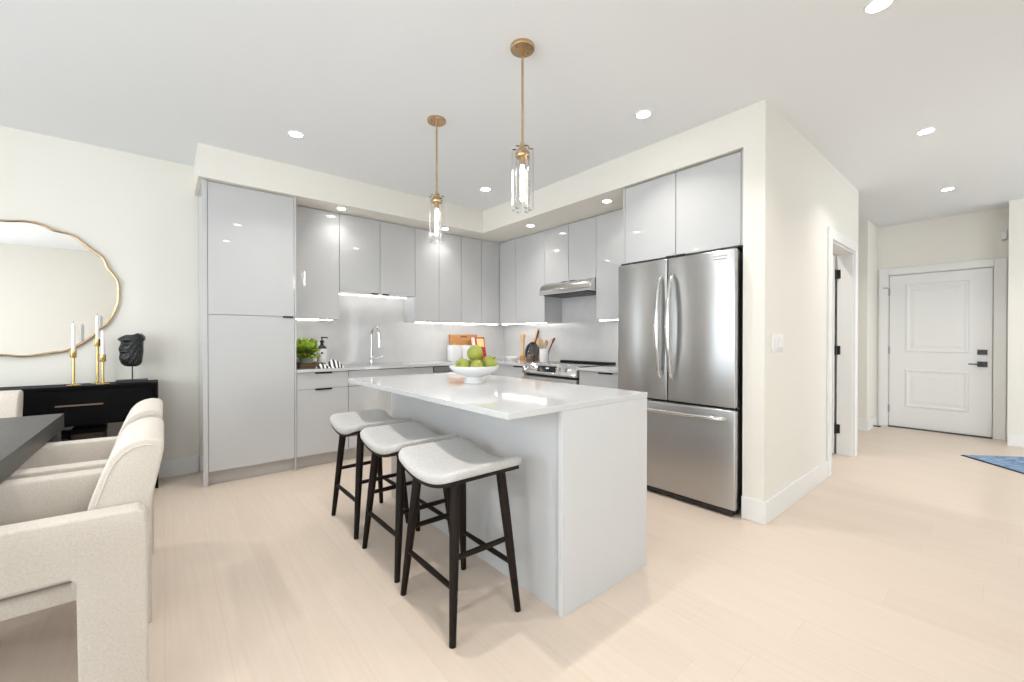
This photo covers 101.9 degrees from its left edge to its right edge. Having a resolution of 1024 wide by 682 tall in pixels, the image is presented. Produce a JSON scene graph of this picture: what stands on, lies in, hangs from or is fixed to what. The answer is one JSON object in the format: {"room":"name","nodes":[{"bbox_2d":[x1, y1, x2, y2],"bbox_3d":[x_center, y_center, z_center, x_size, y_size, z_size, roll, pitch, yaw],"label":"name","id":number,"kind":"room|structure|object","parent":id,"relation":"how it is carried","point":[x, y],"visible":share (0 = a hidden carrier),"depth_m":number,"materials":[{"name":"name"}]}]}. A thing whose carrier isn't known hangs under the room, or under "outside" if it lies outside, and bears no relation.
{"room":"open-plan kitchen","nodes":[
{"label":"open-plan kitchen","id":0,"kind":"room"},
{"bbox_2d":[0,126,503,460],"bbox_3d":[-2.872,-0.188,3.659,7.300,2.690,0.100,0,0,-40],"label":"wall","id":1,"kind":"structure","parent":0,"point":[138,212],"depth_m":3.38,"materials":[{"name":"white paint"}]},
{"bbox_2d":[0,219,119,356],"bbox_3d":[-3.638,-0.373,2.932,1.269,1.006,0.028,0,0,-40],"label":"wall mirror","id":2,"kind":"object","parent":1,"relation":"attached to","point":[50,279],"visible":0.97,"depth_m":3.08,"materials":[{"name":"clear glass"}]},
{"bbox_2d":[159,455,198,477],"bbox_3d":[-4.163,1.092,2.510,3.634,0.145,0.014,0,0,-40],"label":"baseboard","id":3,"kind":"structure","parent":1,"relation":"attached to","point":[186,465],"depth_m":3.59,"materials":[{"name":"white paint"}]},
{"bbox_2d":[296,206,338,319],"bbox_3d":[-1.987,-0.742,4.125,0.441,1.073,0.283,0,0,-40],"label":"upper cabinet","id":4,"kind":"object","parent":1,"relation":"attached to","point":[317,231],"depth_m":4.03,"materials":[{"name":"grey laminate"}]},
{"bbox_2d":[339,214,414,298],"bbox_3d":[-1.497,-0.885,4.528,0.825,0.793,0.293,0,0,-40],"label":"upper cabinet","id":5,"kind":"object","parent":1,"relation":"attached to","point":[377,258],"depth_m":4.40,"materials":[{"name":"grey laminate"}]},
{"bbox_2d":[296,294,502,364],"bbox_3d":[-1.190,-0.126,4.993,2.774,0.750,0.013,0,0,-40],"label":"backsplash","id":6,"kind":"structure","parent":1,"relation":"attached to","point":[348,341],"depth_m":4.76,"materials":[{"name":"grey stone"}]},
{"bbox_2d":[404,228,460,322],"bbox_3d":[-0.948,-0.753,4.996,0.614,1.062,0.283,0,0,-40],"label":"upper cabinet","id":7,"kind":"object","parent":1,"relation":"attached to","point":[437,298],"visible":0.96,"depth_m":4.87,"materials":[{"name":"grey paint"}]},
{"bbox_2d":[415,322,496,324],"bbox_3d":[-0.649,-0.216,5.117,1.180,0.009,0.020,0,0,-40],"label":"led strip","id":8,"kind":"object","parent":7,"relation":"attached to","point":[415,322],"visible":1,"depth_m":5.06,"materials":[{"name":"white plastic"}]},
{"bbox_2d":[461,236,480,323],"bbox_3d":[-0.594,-0.755,5.292,0.304,1.062,0.283,0,0,-40],"label":"upper cabinet","id":9,"kind":"object","parent":1,"relation":"attached to","point":[470,247],"visible":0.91,"depth_m":5.18,"materials":[{"name":"grey paint"}]},
{"bbox_2d":[479,239,515,324],"bbox_3d":[-0.150,-0.756,5.455,0.582,1.062,0.604,0,0,-40],"label":"upper cabinet","id":10,"kind":"object","parent":1,"relation":"attached to","point":[498,261],"visible":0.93,"depth_m":5.36,"materials":[{"name":"grey paint"}]},
{"bbox_2d":[194,108,743,243],"bbox_3d":[-0.339,-1.404,3.439,3.490,0.255,3.480,0,0,-40],"label":"soffit","id":11,"kind":"structure","parent":0,"point":[578,197],"depth_m":3.75,"materials":[{"name":"white paint"}]},
{"bbox_2d":[602,199,611,202],"bbox_3d":[0.868,-1.276,3.797,0.095,0.005,0.095,0,0,-40],"label":"recessed light","id":12,"kind":"object","parent":11,"relation":"in","point":[605,200],"visible":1,"depth_m":3.80,"materials":[{"name":"white paint"}]},
{"bbox_2d":[0,0,1023,227],"bbox_3d":[1.481,-1.569,1.492,11.200,0.100,9.000,0,0,-40],"label":"ceiling","id":13,"kind":"structure","parent":0,"point":[362,81],"depth_m":2.47,"materials":[{"name":"white paint"}]},
{"bbox_2d":[288,130,303,137],"bbox_3d":[-1.595,-1.526,3.071,0.112,0.006,0.112,0,0,-40],"label":"recessed light","id":14,"kind":"object","parent":13,"relation":"in","point":[293,133],"visible":1,"depth_m":3.07,"materials":[{"name":"white paint"}]},
{"bbox_2d":[427,115,445,243],"bbox_3d":[-0.521,-1.103,2.875,0.126,0.850,0.126,0,0,-40],"label":"pendant light","id":15,"kind":"object","parent":13,"relation":"hanging from","point":[437,121],"visible":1,"depth_m":2.87,"materials":[{"name":"gold metal"}]},
{"bbox_2d":[434,202,438,209],"bbox_3d":[-0.521,-0.934,2.876,0.032,0.042,0.032,0,0,-40],"label":"socket","id":16,"kind":"object","parent":15,"relation":"attached to","point":[436,204],"depth_m":2.86,"materials":[{"name":"gold metal"}]},
{"bbox_2d":[480,187,490,190],"bbox_3d":[-0.268,-1.533,4.201,0.112,0.006,0.112,0,0,-40],"label":"recessed light","id":17,"kind":"object","parent":13,"relation":"in","point":[481,188],"visible":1,"depth_m":4.20,"materials":[{"name":"white paint"}]},
{"bbox_2d":[510,38,534,212],"bbox_3d":[0.054,-1.098,2.155,0.126,0.850,0.126,0,0,-40],"label":"pendant light","id":18,"kind":"object","parent":13,"relation":"hanging from","point":[522,48],"visible":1,"depth_m":2.15,"materials":[{"name":"gold metal"}]},
{"bbox_2d":[519,156,524,166],"bbox_3d":[0.054,-0.929,2.156,0.032,0.042,0.032,0,0,-40],"label":"socket","id":19,"kind":"object","parent":18,"relation":"attached to","point":[521,158],"depth_m":2.14,"materials":[{"name":"gold metal"}]},
{"bbox_2d":[635,109,651,118],"bbox_3d":[0.885,-1.524,2.797,0.112,0.006,0.112,0,0,-40],"label":"recessed light","id":20,"kind":"object","parent":13,"relation":"in","point":[642,114],"visible":1,"depth_m":2.80,"materials":[{"name":"white paint"}]},
{"bbox_2d":[863,0,894,13],"bbox_3d":[1.658,-1.519,1.877,0.112,0.006,0.112,0,0,-40],"label":"recessed light","id":21,"kind":"object","parent":13,"relation":"in","point":[874,6],"visible":1,"depth_m":1.88,"materials":[{"name":"white paint"}]},
{"bbox_2d":[915,127,936,134],"bbox_3d":[3.014,-1.526,3.026,0.112,0.006,0.112,0,0,-40],"label":"recessed light","id":22,"kind":"object","parent":13,"relation":"in","point":[931,129],"visible":1,"depth_m":3.02,"materials":[{"name":"white paint"}]},
{"bbox_2d":[940,187,955,190],"bbox_3d":[4.402,-1.533,4.201,0.112,0.006,0.112,0,0,-40],"label":"recessed light","id":23,"kind":"object","parent":13,"relation":"in","point":[948,188],"visible":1,"depth_m":4.20,"materials":[{"name":"white paint"}]},
{"bbox_2d":[0,425,1023,681],"bbox_3d":[1.481,1.221,1.510,11.200,0.100,9.000,0,0,-40],"label":"floor","id":24,"kind":"structure","parent":0,"point":[905,563],"depth_m":1.92,"materials":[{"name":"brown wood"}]},
{"bbox_2d":[0,390,22,417],"bbox_3d":[-3.086,0.738,2.247,0.636,0.856,0.682,0,0,-40],"label":"armchair","id":25,"kind":"object","parent":24,"relation":"on","point":[11,401],"visible":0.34,"depth_m":2.54,"materials":[{"name":"beige fabric"}]},
{"bbox_2d":[0,413,63,483],"bbox_3d":[-2.233,0.798,1.190,1.020,0.750,2.285,0,0,-40],"label":"dining table","id":26,"kind":"object","parent":24,"relation":"on","point":[21,438],"visible":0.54,"depth_m":1.90,"materials":[{"name":"grey wood"}]},
{"bbox_2d":[0,380,158,487],"bbox_3d":[-3.528,0.745,2.827,1.717,0.835,0.291,0,0,-40],"label":"console table","id":27,"kind":"object","parent":24,"relation":"on","point":[87,403],"visible":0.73,"depth_m":3.03,"materials":[{"name":"black wood"}]},
{"bbox_2d":[61,430,70,440],"bbox_3d":[-3.341,0.754,3.018,0.196,0.165,0.196,0,0,-40],"label":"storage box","id":28,"kind":"object","parent":27,"relation":"on","point":[65,434],"visible":0.14,"depth_m":3.00,"materials":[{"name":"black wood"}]},
{"bbox_2d":[66,350,80,385],"bbox_3d":[-3.186,0.196,3.020,0.076,0.260,0.076,0,0,-40],"label":"candlestick","id":29,"kind":"object","parent":27,"relation":"on","point":[73,353],"visible":1,"depth_m":3.01,"materials":[{"name":"gold metal"}]},
{"bbox_2d":[71,321,75,349],"bbox_3d":[-3.186,-0.029,3.018,0.023,0.229,0.023,0,0,-40],"label":"candle","id":30,"kind":"object","parent":29,"relation":"on","point":[73,345],"visible":1,"depth_m":3.01,"materials":[{"name":"white wax"}]},
{"bbox_2d":[70,350,76,357],"bbox_3d":[-3.186,0.094,3.019,0.036,0.056,0.036,0,0,-40],"label":"cup","id":31,"kind":"object","parent":29,"relation":"on","point":[73,353],"depth_m":3.01,"materials":[{"name":"gold metal"}]},
{"bbox_2d":[70,423,106,439],"bbox_3d":[-3.193,0.740,3.141,0.181,0.190,0.196,0,0,-40],"label":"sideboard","id":32,"kind":"object","parent":27,"relation":"on","point":[95,430],"visible":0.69,"depth_m":3.08,"materials":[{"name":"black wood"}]},
{"bbox_2d":[91,339,100,383],"bbox_3d":[-3.155,0.155,3.163,0.076,0.340,0.076,0,0,-40],"label":"candlestick","id":33,"kind":"object","parent":27,"relation":"on","point":[97,342],"visible":0.9,"depth_m":3.16,"materials":[{"name":"gold metal"}]},
{"bbox_2d":[95,315,98,338],"bbox_3d":[-3.155,-0.102,3.162,0.023,0.214,0.023,0,0,-40],"label":"candle","id":34,"kind":"object","parent":33,"relation":"on","point":[96,316],"visible":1,"depth_m":3.15,"materials":[{"name":"white wax"}]},
{"bbox_2d":[94,339,100,345],"bbox_3d":[-3.155,0.013,3.162,0.036,0.056,0.036,0,0,-40],"label":"cup","id":35,"kind":"object","parent":33,"relation":"on","point":[97,342],"depth_m":3.15,"materials":[{"name":"gold metal"}]},
{"bbox_2d":[96,354,109,384],"bbox_3d":[-3.073,0.213,3.121,0.076,0.225,0.076,0,0,-40],"label":"candlestick","id":36,"kind":"object","parent":27,"relation":"on","point":[102,357],"visible":1,"depth_m":3.11,"materials":[{"name":"gold metal"}]},
{"bbox_2d":[99,354,105,361],"bbox_3d":[-3.073,0.129,3.121,0.036,0.056,0.036,0,0,-40],"label":"cup","id":37,"kind":"object","parent":36,"relation":"on","point":[102,357],"depth_m":3.11,"materials":[{"name":"gold metal"}]},
{"bbox_2d":[101,329,104,353],"bbox_3d":[-3.073,0.013,3.120,0.023,0.214,0.023,0,0,-40],"label":"candle","id":38,"kind":"object","parent":36,"relation":"on","point":[102,330],"visible":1,"depth_m":3.12,"materials":[{"name":"white wax"}]},
{"bbox_2d":[116,333,147,382],"bbox_3d":[-2.989,0.131,3.271,0.186,0.387,0.148,0,0,-40],"label":"head sculpture","id":39,"kind":"object","parent":27,"relation":"on","point":[131,348],"visible":1,"depth_m":3.23,"materials":[{"name":"black stone"}]},
{"bbox_2d":[0,417,163,681],"bbox_3d":[-1.570,0.744,1.348,0.682,0.856,0.636,0,0,-40],"label":"armchair","id":40,"kind":"object","parent":24,"relation":"on","point":[84,536],"visible":1,"depth_m":1.26,"materials":[{"name":"beige fabric"}]},
{"bbox_2d":[0,580,70,599],"bbox_3d":[-1.636,0.694,1.292,0.510,0.074,0.470,0,0,-40],"label":"seat cushion","id":41,"kind":"object","parent":40,"relation":"on","point":[40,592],"depth_m":1.21,"materials":[{"name":"beige fabric"}]},
{"bbox_2d":[4,398,162,553],"bbox_3d":[-2.032,0.740,1.892,0.682,0.856,0.636,0,0,-40],"label":"armchair","id":42,"kind":"object","parent":24,"relation":"on","point":[94,453],"visible":0.31,"depth_m":2.02,"materials":[{"name":"beige fabric"}]},
{"bbox_2d":[198,179,296,487],"bbox_3d":[-2.345,-0.059,3.688,0.671,2.433,0.527,0,0,-40],"label":"tall cabinet","id":43,"kind":"object","parent":24,"relation":"on","point":[247,237],"visible":1,"depth_m":3.47,"materials":[{"name":"grey paint"}]},
{"bbox_2d":[296,370,347,467],"bbox_3d":[-1.913,0.718,4.056,0.454,0.873,0.527,0,0,-40],"label":"base cabinet","id":44,"kind":"object","parent":24,"relation":"on","point":[319,395],"visible":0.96,"depth_m":3.84,"materials":[{"name":"laminate"}]},
{"bbox_2d":[329,409,410,538],"bbox_3d":[-0.929,0.827,2.717,0.392,0.677,0.476,0,0,-40],"label":"bar stool","id":45,"kind":"object","parent":24,"relation":"on","point":[347,424],"visible":0.64,"depth_m":2.67,"materials":[{"name":"brown wood"}]},
{"bbox_2d":[346,367,432,458],"bbox_3d":[-1.388,0.719,4.502,0.919,0.866,0.517,0,0,-40],"label":"base cabinet","id":46,"kind":"object","parent":24,"relation":"on","point":[360,398],"visible":0.38,"depth_m":4.14,"materials":[{"name":"laminate"}]},
{"bbox_2d":[360,421,458,582],"bbox_3d":[-0.567,0.829,2.283,0.392,0.677,0.476,0,0,-40],"label":"bar stool","id":47,"kind":"object","parent":24,"relation":"on","point":[384,441],"visible":0.69,"depth_m":2.22,"materials":[{"name":"brown wood"}]},
{"bbox_2d":[414,366,453,372],"bbox_3d":[-0.802,0.713,4.989,0.602,0.871,0.510,0,0,-40],"label":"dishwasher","id":48,"kind":"object","parent":24,"relation":"on","point":[436,369],"visible":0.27,"depth_m":4.68,"materials":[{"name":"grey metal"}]},
{"bbox_2d":[399,437,521,648],"bbox_3d":[-0.238,0.832,1.858,0.392,0.677,0.476,0,0,-40],"label":"bar stool","id":49,"kind":"object","parent":24,"relation":"on","point":[452,463],"visible":1,"depth_m":1.79,"materials":[{"name":"white fabric"}]},
{"bbox_2d":[348,372,646,617],"bbox_3d":[-0.220,0.714,2.530,0.939,0.900,1.755,0,0,-40],"label":"kitchen island","id":50,"kind":"object","parent":24,"relation":"on","point":[577,494],"visible":0.83,"depth_m":1.97,"materials":[{"name":"grey stone"}]},
{"bbox_2d":[348,372,646,419],"bbox_3d":[-0.220,0.277,2.528,0.939,0.026,1.755,0,0,-40],"label":"island countertop","id":51,"kind":"structure","parent":50,"relation":"on","point":[507,398],"depth_m":2.12,"materials":[{"name":"grey stone"}]},
{"bbox_2d":[449,365,498,383],"bbox_3d":[-0.238,0.209,2.620,0.316,0.110,0.316,0,0,-40],"label":"fruit bowl","id":52,"kind":"object","parent":51,"relation":"on","point":[474,375],"visible":0.93,"depth_m":2.53,"materials":[{"name":"white ceramic"}]},
{"bbox_2d":[455,358,469,366],"bbox_3d":[-0.305,0.153,2.578,0.091,0.094,0.091,0,0,-17],"label":"apple","id":53,"kind":"object","parent":52,"relation":"in","point":[462,362],"visible":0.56,"depth_m":2.55,"materials":[{"name":"green food"}]},
{"bbox_2d":[470,359,482,366],"bbox_3d":[-0.218,0.155,2.545,0.085,0.084,0.082,0,0,-40],"label":"apple","id":54,"kind":"object","parent":52,"relation":"in","point":[476,363],"visible":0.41,"depth_m":2.52,"materials":[{"name":"green food"}]},
{"bbox_2d":[482,356,496,366],"bbox_3d":[-0.141,0.141,2.614,0.101,0.098,0.099,0,0,-40],"label":"apple","id":55,"kind":"object","parent":52,"relation":"in","point":[488,361],"visible":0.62,"depth_m":2.58,"materials":[{"name":"green food"}]},
{"bbox_2d":[467,345,484,360],"bbox_3d":[-0.231,0.075,2.615,0.102,0.102,0.102,0,0,35],"label":"apple","id":56,"kind":"object","parent":55,"relation":"on","point":[474,352],"visible":0.98,"depth_m":2.58,"materials":[{"name":"green food"}]},
{"bbox_2d":[488,364,525,377],"bbox_3d":[-0.058,0.711,5.203,0.805,0.873,1.150,0,0,-40],"label":"base cabinet","id":57,"kind":"object","parent":24,"relation":"on","point":[514,371],"visible":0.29,"depth_m":4.82,"materials":[{"name":"grey paint"}]},
{"bbox_2d":[296,358,555,372],"bbox_3d":[-0.818,0.265,4.564,2.790,0.026,1.152,0,0,-40],"label":"countertop","id":58,"kind":"structure","parent":57,"relation":"on","point":[517,362],"depth_m":4.49,"materials":[{"name":"grey stone"}]},
{"bbox_2d":[296,362,325,367],"bbox_3d":[-1.950,0.233,4.017,0.220,0.045,0.220,0,0,-40],"label":"wooden tray","id":59,"kind":"object","parent":58,"relation":"on","point":[313,364],"visible":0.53,"depth_m":3.92,"materials":[{"name":"brown wood"}]},
{"bbox_2d":[296,338,320,363],"bbox_3d":[-1.980,0.104,3.988,0.246,0.273,0.508,0,0,-40],"label":"greens","id":60,"kind":"object","parent":59,"relation":"on","point":[305,348],"visible":0.96,"depth_m":3.91,"materials":[{"name":"plant"}]},
{"bbox_2d":[299,357,312,363],"bbox_3d":[-1.983,0.196,4.002,0.132,0.090,0.132,0,0,-40],"label":"pot","id":61,"kind":"object","parent":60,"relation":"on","point":[306,360],"depth_m":3.95,"materials":[{"name":"green ceramic"}]},
{"bbox_2d":[317,337,327,363],"bbox_3d":[-1.900,0.106,4.161,0.095,0.296,0.094,0,0,-40],"label":"soap dispenser","id":62,"kind":"object","parent":58,"relation":"on","point":[323,358],"visible":0.77,"depth_m":4.13,"materials":[{"name":"white ceramic"}]},
{"bbox_2d":[317,349,326,363],"bbox_3d":[-1.901,0.164,4.162,0.092,0.180,0.092,0,0,-40],"label":"bottle","id":63,"kind":"object","parent":62,"relation":"on","point":[323,358],"depth_m":4.13,"materials":[{"name":"white ceramic"}]},
{"bbox_2d":[316,359,343,368],"bbox_3d":[-1.731,0.215,3.959,0.250,0.083,0.150,0,0,-40],"label":"tea towel","id":64,"kind":"object","parent":58,"relation":"on","point":[332,363],"visible":0.99,"depth_m":3.94,"materials":[{"name":"white fabric"}]},
{"bbox_2d":[369,326,383,363],"bbox_3d":[-1.489,0.043,4.524,0.160,0.418,0.177,0,0,-7],"label":"faucet","id":65,"kind":"object","parent":58,"relation":"on","point":[371,358],"visible":1,"depth_m":4.56,"materials":[{"name":"silver metal"}]},
{"bbox_2d":[347,367,413,386],"bbox_3d":[-1.455,0.368,4.393,0.758,0.179,0.308,0,0,-40],"label":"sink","id":66,"kind":"object","parent":58,"relation":"in","point":[408,367],"visible":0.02,"depth_m":4.22,"materials":[{"name":"silver metal"}]},
{"bbox_2d":[447,344,460,360],"bbox_3d":[-0.715,0.141,5.143,0.130,0.214,0.130,0,0,-40],"label":"canister","id":67,"kind":"object","parent":58,"relation":"on","point":[453,351],"visible":0.92,"depth_m":5.09,"materials":[{"name":"white ceramic"}]},
{"bbox_2d":[449,334,476,345],"bbox_3d":[-0.622,0.081,5.414,0.430,0.331,0.064,0,0,-40],"label":"cutting board","id":68,"kind":"object","parent":58,"relation":"on","point":[457,339],"visible":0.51,"depth_m":5.38,"materials":[{"name":"brown wood"}]},
{"bbox_2d":[461,344,470,360],"bbox_3d":[-0.592,0.143,5.246,0.130,0.210,0.130,0,0,-40],"label":"canister","id":69,"kind":"object","parent":58,"relation":"on","point":[464,348],"visible":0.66,"depth_m":5.18,"materials":[{"name":"white ceramic"}]},
{"bbox_2d":[471,337,485,359],"bbox_3d":[-0.435,0.100,5.466,0.077,0.298,0.230,0,0,38],"label":"cookbook","id":70,"kind":"object","parent":58,"relation":"on","point":[479,341],"visible":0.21,"depth_m":5.48,"materials":[{"name":"red paper"}]},
{"bbox_2d":[477,339,484,346],"bbox_3d":[-0.415,0.024,5.491,0.021,0.109,0.135,0,0,38],"label":"picture","id":71,"kind":"object","parent":70,"relation":"attached to","point":[480,342],"depth_m":5.50},
{"bbox_2d":[505,356,517,359],"bbox_3d":[-0.006,0.224,5.411,0.172,0.045,0.172,0,0,-40],"label":"serving dish","id":72,"kind":"object","parent":58,"relation":"on","point":[506,357],"visible":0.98,"depth_m":5.36,"materials":[{"name":"white ceramic"}]},
{"bbox_2d":[520,334,525,360],"bbox_3d":[0.137,0.076,5.302,0.076,0.342,0.076,0,0,-40],"label":"pepper mill","id":73,"kind":"object","parent":58,"relation":"on","point":[522,336],"visible":0.98,"depth_m":5.28,"materials":[{"name":"brown wood"}]},
{"bbox_2d":[526,344,533,361],"bbox_3d":[0.220,0.143,5.000,0.100,0.212,0.100,0,0,-40],"label":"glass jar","id":74,"kind":"object","parent":58,"relation":"on","point":[530,358],"visible":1,"depth_m":4.97,"materials":[{"name":"clear glass"}]},
{"bbox_2d":[525,331,538,357],"bbox_3d":[0.270,0.052,5.231,0.131,0.370,0.234,0,0,-40],"label":"cutting board","id":75,"kind":"object","parent":58,"relation":"on","point":[534,346],"visible":0.73,"depth_m":5.23,"materials":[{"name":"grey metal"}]},
{"bbox_2d":[531,328,540,359],"bbox_3d":[0.308,0.040,5.321,0.060,0.408,0.170,0,0,-40],"label":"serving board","id":76,"kind":"object","parent":58,"relation":"on","point":[537,329],"visible":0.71,"depth_m":5.29,"materials":[{"name":"brown wood"}]},
{"bbox_2d":[540,349,548,361],"bbox_3d":[0.383,0.170,4.915,0.116,0.158,0.116,0,0,-40],"label":"utensil crock","id":77,"kind":"object","parent":58,"relation":"on","point":[544,355],"visible":0.81,"depth_m":4.86,"materials":[{"name":"white ceramic"}]},
{"bbox_2d":[522,360,615,384],"bbox_3d":[0.594,0.690,4.485,0.702,0.925,0.782,0,0,-40],"label":"range","id":78,"kind":"object","parent":24,"relation":"on","point":[562,371],"visible":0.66,"depth_m":4.32,"materials":[{"name":"silver glass"}]},
{"bbox_2d":[523,375,578,384],"bbox_3d":[0.368,0.656,4.296,0.113,0.555,0.770,0,0,-40],"label":"oven","id":79,"kind":"object","parent":78,"relation":"in","point":[561,379],"depth_m":4.24,"materials":[{"name":"silver metal"}]},
{"bbox_2d":[537,361,615,366],"bbox_3d":[0.633,0.250,4.516,0.570,0.009,0.782,0,0,-40],"label":"cooktop","id":80,"kind":"object","parent":78,"relation":"in","point":[575,363],"depth_m":4.54,"materials":[{"name":"black glass"}]},
{"bbox_2d":[579,370,617,388],"bbox_3d":[1.068,0.719,3.990,0.637,0.873,0.581,0,0,-40],"label":"base cabinet","id":81,"kind":"object","parent":24,"relation":"on","point":[587,378],"visible":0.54,"depth_m":3.82,"materials":[{"name":"grey laminate"}]},
{"bbox_2d":[577,365,617,372],"bbox_3d":[1.062,0.268,3.983,0.653,0.026,0.582,0,0,-40],"label":"countertop","id":82,"kind":"structure","parent":81,"relation":"on","point":[609,368],"depth_m":3.87,"materials":[{"name":"grey stone"}]},
{"bbox_2d":[618,246,742,515],"bbox_3d":[1.443,0.266,3.292,0.922,1.788,0.916,0,0,-40],"label":"refrigerator","id":83,"kind":"object","parent":24,"relation":"on","point":[680,319],"visible":0.82,"depth_m":2.94,"materials":[{"name":"grey metal"}]},
{"bbox_2d":[961,455,1023,473],"bbox_3d":[4.770,1.152,3.692,0.620,0.010,0.920,0,0,8],"label":"door mat","id":84,"kind":"object","parent":24,"relation":"on","point":[1016,464],"visible":1,"depth_m":3.95,"materials":[{"name":"blue fabric"}]},
{"bbox_2d":[623,150,742,263],"bbox_3d":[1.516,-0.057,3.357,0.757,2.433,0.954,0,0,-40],"label":"upper cabinet","id":85,"kind":"object","parent":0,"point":[698,209],"visible":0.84,"depth_m":3.06,"materials":[{"name":"grey paint"}]},
{"bbox_2d":[742,99,858,500],"bbox_3d":[2.533,-0.187,3.498,2.542,2.690,0.130,0,0,-40],"label":"wall","id":86,"kind":"structure","parent":0,"point":[792,193],"depth_m":2.87,"materials":[{"name":"white paint"}]},
{"bbox_2d":[771,334,782,351],"bbox_3d":[1.749,0.014,2.751,0.205,0.115,0.010,0,0,-40],"label":"light switch","id":87,"kind":"object","parent":86,"relation":"attached to","point":[776,339],"visible":1,"depth_m":2.75,"materials":[{"name":"white plastic"}]},
{"bbox_2d":[741,460,827,524],"bbox_3d":[2.094,1.088,3.130,1.414,0.145,0.145,0,0,-40],"label":"baseboard","id":88,"kind":"structure","parent":86,"relation":"attached to","point":[762,512],"depth_m":2.80,"materials":[{"name":"white paint"}]},
{"bbox_2d":[832,254,840,452],"bbox_3d":[3.035,0.137,4.521,0.044,2.010,0.850,0,0,-40],"label":"door","id":89,"kind":"structure","parent":86,"relation":"in","point":[836,273],"depth_m":4.22,"materials":[{"name":"white paint"}]},
{"bbox_2d":[826,226,857,476],"bbox_3d":[3.042,0.091,3.914,1.050,2.130,0.148,0,0,-40],"label":"door frame","id":90,"kind":"structure","parent":86,"relation":"attached to","point":[847,260],"depth_m":4.15,"materials":[{"name":"white paint"}]},
{"bbox_2d":[858,220,877,419],"bbox_3d":[4.358,-0.203,6.032,0.710,2.690,1.350,0,0,-40],"label":"wall","id":91,"kind":"structure","parent":0,"point":[867,231],"depth_m":5.34,"materials":[{"name":"white paint"}]},
{"bbox_2d":[857,414,877,430],"bbox_3d":[4.346,1.071,5.949,0.603,0.145,1.254,0,0,-40],"label":"baseboard","id":92,"kind":"structure","parent":91,"relation":"attached to","point":[863,425],"depth_m":5.33,"materials":[{"name":"white paint"}]},
{"bbox_2d":[877,207,1008,439],"bbox_3d":[5.408,-0.198,5.269,0.120,2.690,1.170,0,0,-40],"label":"wall","id":93,"kind":"structure","parent":0,"point":[971,236],"depth_m":5.17,"materials":[{"name":"white paint"}]},
{"bbox_2d":[883,267,992,438],"bbox_3d":[5.355,0.140,5.268,0.165,2.014,0.971,0,0,-40],"label":"door","id":94,"kind":"structure","parent":93,"relation":"in","point":[941,323],"depth_m":5.20,"materials":[{"name":"white paint"}]},
{"bbox_2d":[878,257,1006,439],"bbox_3d":[5.351,0.090,5.230,0.020,2.115,1.118,0,0,-40],"label":"door frame","id":95,"kind":"structure","parent":93,"relation":"attached to","point":[1000,264],"depth_m":4.87,"materials":[{"name":"white paint"}]},
{"bbox_2d":[1001,231,1006,240],"bbox_3d":[5.690,-1.215,4.805,0.035,0.110,0.043,0,0,-40],"label":"sensor","id":96,"kind":"object","parent":93,"relation":"attached to","point":[1003,233],"visible":1,"depth_m":4.80,"materials":[{"name":"white plastic"}]},
{"bbox_2d":[1007,199,1023,433],"bbox_3d":[6.986,-0.184,3.114,0.470,2.690,4.200,0,0,-40],"label":"wall","id":97,"kind":"structure","parent":0,"point":[1015,410],"depth_m":4.53,"materials":[{"name":"white paint"}]},
{"bbox_2d":[1007,433,1023,447],"bbox_3d":[6.801,1.089,2.966,0.014,0.145,4.200,0,0,-40],"label":"baseboard","id":98,"kind":"structure","parent":97,"relation":"attached to","point":[1013,439],"depth_m":4.53,"materials":[{"name":"white paint"}]},
{"bbox_3d":[1.037,-0.194,4.600,0.100,2.690,3.480,0,0,-40],"label":"wall","id":99,"kind":"structure","parent":0,"visible":0},
{"bbox_2d":[516,231,561,323],"bbox_3d":[0.324,-0.754,5.115,0.293,1.062,0.522,0,0,-40],"label":"upper cabinet","id":100,"kind":"object","parent":99,"relation":"attached to","point":[531,307],"visible":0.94,"depth_m":4.98,"materials":[{"name":"grey paint"}]},
{"bbox_2d":[503,322,546,324],"bbox_3d":[0.140,-0.217,5.172,0.020,0.009,0.810,0,0,-40],"label":"led strip","id":101,"kind":"object","parent":100,"relation":"attached to","point":[539,322],"visible":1,"depth_m":5.12,"materials":[{"name":"white plastic"}]},
{"bbox_2d":[504,295,617,364],"bbox_3d":[0.690,-0.136,4.923,0.013,0.770,2.506,0,0,-40],"label":"backsplash","id":102,"kind":"structure","parent":99,"relation":"attached to","point":[579,336],"depth_m":4.86,"materials":[{"name":"grey stone"}]},
{"bbox_2d":[545,216,595,284],"bbox_3d":[0.727,-0.961,4.624,0.303,0.641,0.743,0,0,-40],"label":"upper cabinet","id":103,"kind":"object","parent":99,"relation":"attached to","point":[570,249],"visible":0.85,"depth_m":4.50,"materials":[{"name":"grey paint"}]},
{"bbox_2d":[539,278,595,297],"bbox_3d":[0.696,-0.579,4.600,0.384,0.141,0.739,0,0,-40],"label":"range hood","id":104,"kind":"object","parent":103,"relation":"attached to","point":[584,287],"visible":0.88,"depth_m":4.46,"materials":[{"name":"silver metal"}]},
{"bbox_2d":[596,209,622,320],"bbox_3d":[1.171,-0.747,4.104,0.293,1.064,0.623,0,0,-40],"label":"upper cabinet","id":105,"kind":"object","parent":99,"relation":"attached to","point":[609,226],"visible":0.33,"depth_m":4.13,"materials":[{"name":"grey paint"}]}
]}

